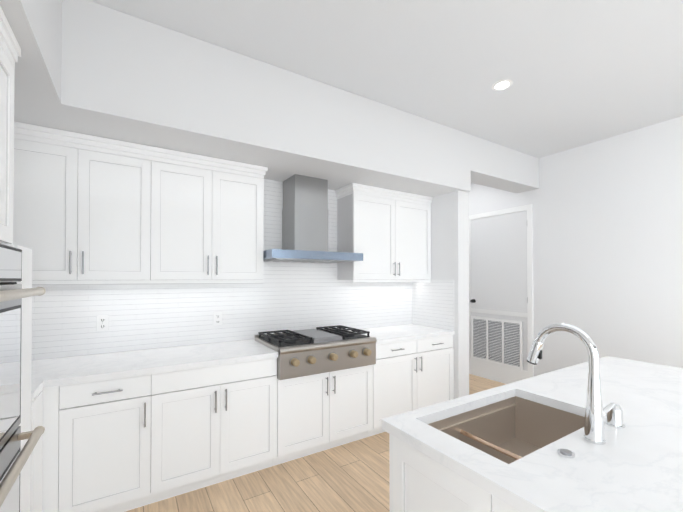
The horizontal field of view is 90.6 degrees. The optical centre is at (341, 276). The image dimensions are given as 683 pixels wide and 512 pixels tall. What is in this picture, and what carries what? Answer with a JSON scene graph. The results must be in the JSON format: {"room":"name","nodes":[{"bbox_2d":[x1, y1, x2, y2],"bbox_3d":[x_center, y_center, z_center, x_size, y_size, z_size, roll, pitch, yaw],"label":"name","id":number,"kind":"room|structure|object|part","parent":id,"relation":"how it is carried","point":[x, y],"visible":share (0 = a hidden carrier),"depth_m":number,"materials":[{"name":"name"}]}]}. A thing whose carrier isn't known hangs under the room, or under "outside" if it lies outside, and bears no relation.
{"room":"kitchen","nodes":[
{"label":"kitchen","id":0,"kind":"room"},
{"bbox_2d":[0,10,20,241],"bbox_3d":[-1.342,-0.502,0.810,0.658,0.755,0.935,0,-1,-32],"label":"upper cabinet","id":1,"kind":"object","parent":0,"relation":"attached to","point":[9,48],"depth_m":1.31,"materials":[{"name":"white paint"}]},
{"bbox_2d":[0,0,538,196],"bbox_3d":[1.464,-1.251,0.933,5.547,0.617,6.200,0,-1,-32],"label":"soffit","id":2,"kind":"structure","parent":0,"point":[87,67],"depth_m":2.31,"materials":[{"name":"white paint"}]},
{"bbox_2d":[125,374,505,511],"bbox_3d":[1.041,1.543,1.589,6.150,0.100,9.800,0,-1,-32],"label":"floor","id":3,"kind":"structure","parent":0,"point":[353,476],"depth_m":2.40,"materials":[{"name":"brown wood"}]},
{"bbox_2d":[0,238,31,511],"bbox_3d":[-1.368,0.687,0.841,0.658,1.601,1.030,0,-1,-32],"label":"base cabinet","id":4,"kind":"object","parent":3,"relation":"on","point":[19,439],"depth_m":1.31,"materials":[{"name":"white paint"}]},
{"bbox_2d":[30,390,42,511],"bbox_3d":[-2.021,1.055,1.864,0.635,0.880,0.876,0,-1,-32],"label":"base cabinet","id":5,"kind":"object","parent":3,"relation":"on","point":[36,481],"visible":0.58,"depth_m":1.75,"materials":[{"name":"white paint"}]},
{"bbox_2d":[42,372,165,511],"bbox_3d":[-1.579,1.058,2.285,0.597,0.880,0.630,0,-1,-32],"label":"base cabinet","id":6,"kind":"object","parent":3,"relation":"on","point":[123,444],"depth_m":2.02,"materials":[{"name":"white paint"}]},
{"bbox_2d":[166,358,276,498],"bbox_3d":[-1.043,1.061,2.619,0.903,0.880,0.630,0,-1,-32],"label":"base cabinet","id":7,"kind":"object","parent":3,"relation":"on","point":[221,420],"depth_m":2.37,"materials":[{"name":"white paint"}]},
{"bbox_2d":[31,324,454,400],"bbox_3d":[-0.591,0.602,2.761,4.008,0.039,0.878,0,-1,-32],"label":"countertop","id":8,"kind":"structure","parent":7,"relation":"on","point":[52,372],"depth_m":2.38,"materials":[{"name":"stone"}]},
{"bbox_2d":[255,325,376,379],"bbox_3d":[-0.226,0.649,3.038,0.915,0.286,0.673,0,-1,-32],"label":"gas rangetop","id":9,"kind":"object","parent":8,"relation":"on","point":[308,352],"visible":1,"depth_m":2.83,"materials":[{"name":"silver metal"}]},
{"bbox_2d":[273,365,372,465],"bbox_3d":[-0.258,1.151,3.086,0.917,0.708,0.668,0,-1,-32],"label":"base cabinet","id":10,"kind":"object","parent":3,"relation":"on","point":[320,412],"visible":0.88,"depth_m":2.81,"materials":[{"name":"white paint"}]},
{"bbox_2d":[367,335,453,436],"bbox_3d":[0.596,1.069,3.620,1.091,0.880,0.668,0,-1,-32],"label":"base cabinet","id":11,"kind":"object","parent":3,"relation":"on","point":[410,375],"visible":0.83,"depth_m":3.33,"materials":[{"name":"white paint"}]},
{"bbox_2d":[389,392,584,511],"bbox_3d":[1.275,1.052,1.510,2.043,0.880,0.950,0,-1,-32],"label":"kitchen island","id":12,"kind":"object","parent":3,"relation":"on","point":[495,449],"depth_m":1.44,"materials":[{"name":"white paint"}]},
{"bbox_2d":[382,356,682,511],"bbox_3d":[1.297,0.554,1.495,2.084,0.124,0.955,0,-1,-32],"label":"island countertop","id":13,"kind":"structure","parent":12,"relation":"on","point":[639,467],"depth_m":1.12,"materials":[{"name":"white stone"}]},
{"bbox_3d":[0.716,0.563,1.077,0.048,0.010,0.048,0,-1,-32],"label":"air switch button","id":14,"kind":"part","parent":13,"relation":"part of","materials":[{"name":"silver metal"}]},
{"bbox_2d":[527,323,614,444],"bbox_3d":[0.873,0.372,1.288,0.182,0.395,0.264,0,-1,-32],"label":"faucet","id":15,"kind":"object","parent":13,"relation":"on","point":[596,411],"visible":1,"depth_m":1.17,"materials":[{"name":"silver metal"}]},
{"bbox_3d":[1.048,0.530,1.295,0.060,0.079,0.060,0,-1,-32],"label":"air gap cap","id":16,"kind":"part","parent":13,"relation":"part of","materials":[{"name":"silver metal"}]},
{"bbox_2d":[89,0,682,157],"bbox_3d":[1.041,-1.617,1.615,6.150,0.120,9.800,0,-1,-32],"label":"ceiling","id":17,"kind":"structure","parent":0,"point":[578,73],"depth_m":2.35,"materials":[{"name":"white paint"}]},
{"bbox_2d":[492,80,512,90],"bbox_3d":[1.301,-1.545,2.737,0.156,0.004,0.156,0,-1,-32],"label":"recessed light","id":18,"kind":"object","parent":17,"relation":"in","point":[501,85],"visible":1,"depth_m":2.73,"materials":[{"name":"white paint"}]},
{"bbox_2d":[430,190,468,398],"bbox_3d":[0.503,-0.005,4.980,0.175,3.050,3.100,0,-1,-32],"label":"wall","id":19,"kind":"structure","parent":0,"point":[450,236],"depth_m":3.68,"materials":[{"name":"white paint"}]},
{"bbox_2d":[469,116,682,375],"bbox_3d":[3.472,-0.020,3.090,0.150,3.050,9.750,0,-1,-32],"label":"wall","id":20,"kind":"structure","parent":0,"point":[608,245],"depth_m":3.75,"materials":[{"name":"white paint"}]},
{"bbox_2d":[469,204,533,383],"bbox_3d":[2.224,0.287,4.872,0.075,2.465,1.030,0,-1,-32],"label":"door","id":21,"kind":"structure","parent":20,"relation":"attached to","point":[501,262],"depth_m":4.82,"materials":[{"name":"white paint"}]},
{"bbox_2d":[471,316,522,369],"bbox_3d":[2.224,0.942,4.897,0.012,0.655,0.810,0,-1,-32],"label":"air vent","id":22,"kind":"object","parent":21,"relation":"in","point":[497,341],"visible":1,"depth_m":4.86,"materials":[{"name":"grey metal"}]},
{"bbox_3d":[-0.865,-0.019,3.212,4.020,3.050,0.150,0,-1,-32],"label":"wall","id":23,"kind":"structure","parent":0,"visible":0},
{"bbox_2d":[13,130,160,281],"bbox_3d":[-1.783,-0.419,2.357,0.895,0.895,0.311,0,-1,-32],"label":"upper cabinet","id":24,"kind":"object","parent":23,"relation":"attached to","point":[91,210],"depth_m":2.23,"materials":[{"name":"white paint"}]},
{"bbox_2d":[161,154,264,281],"bbox_3d":[-1.124,-0.415,2.769,0.897,0.895,0.311,0,-1,-32],"label":"upper cabinet","id":25,"kind":"object","parent":23,"relation":"attached to","point":[212,216],"depth_m":2.64,"materials":[{"name":"white paint"}]},
{"bbox_2d":[31,179,453,359],"bbox_3d":[-0.651,-0.161,2.878,4.010,1.528,0.644,0,-1,-32],"label":"tile backsplash","id":26,"kind":"structure","parent":23,"relation":"attached to","point":[292,296],"depth_m":3.08,"materials":[{"name":"white tile"}]},
{"bbox_2d":[96,315,108,330],"bbox_3d":[-1.787,0.350,2.529,0.075,0.119,0.009,0,-1,-32],"label":"electrical outlet","id":27,"kind":"object","parent":26,"relation":"attached to","point":[102,322],"visible":1,"depth_m":2.53,"materials":[{"name":"white plastic"}]},
{"bbox_2d":[213,312,221,325],"bbox_3d":[-1.086,0.374,2.967,0.075,0.119,0.009,0,-1,-32],"label":"electrical outlet","id":28,"kind":"object","parent":26,"relation":"attached to","point":[217,318],"visible":1,"depth_m":2.96,"materials":[{"name":"white plastic"}]},
{"bbox_2d":[263,174,362,262],"bbox_3d":[-0.305,-0.528,3.175,0.903,0.786,0.491,0,-1,-32],"label":"range hood","id":29,"kind":"object","parent":23,"relation":"attached to","point":[305,222],"visible":0.98,"depth_m":3.12,"materials":[{"name":"silver metal"}]},
{"bbox_2d":[335,183,432,282],"bbox_3d":[0.500,-0.423,3.761,1.117,0.988,0.348,0,-1,-32],"label":"upper cabinet","id":30,"kind":"object","parent":23,"relation":"attached to","point":[386,233],"visible":1,"depth_m":3.59,"materials":[{"name":"white paint"}]}
]}

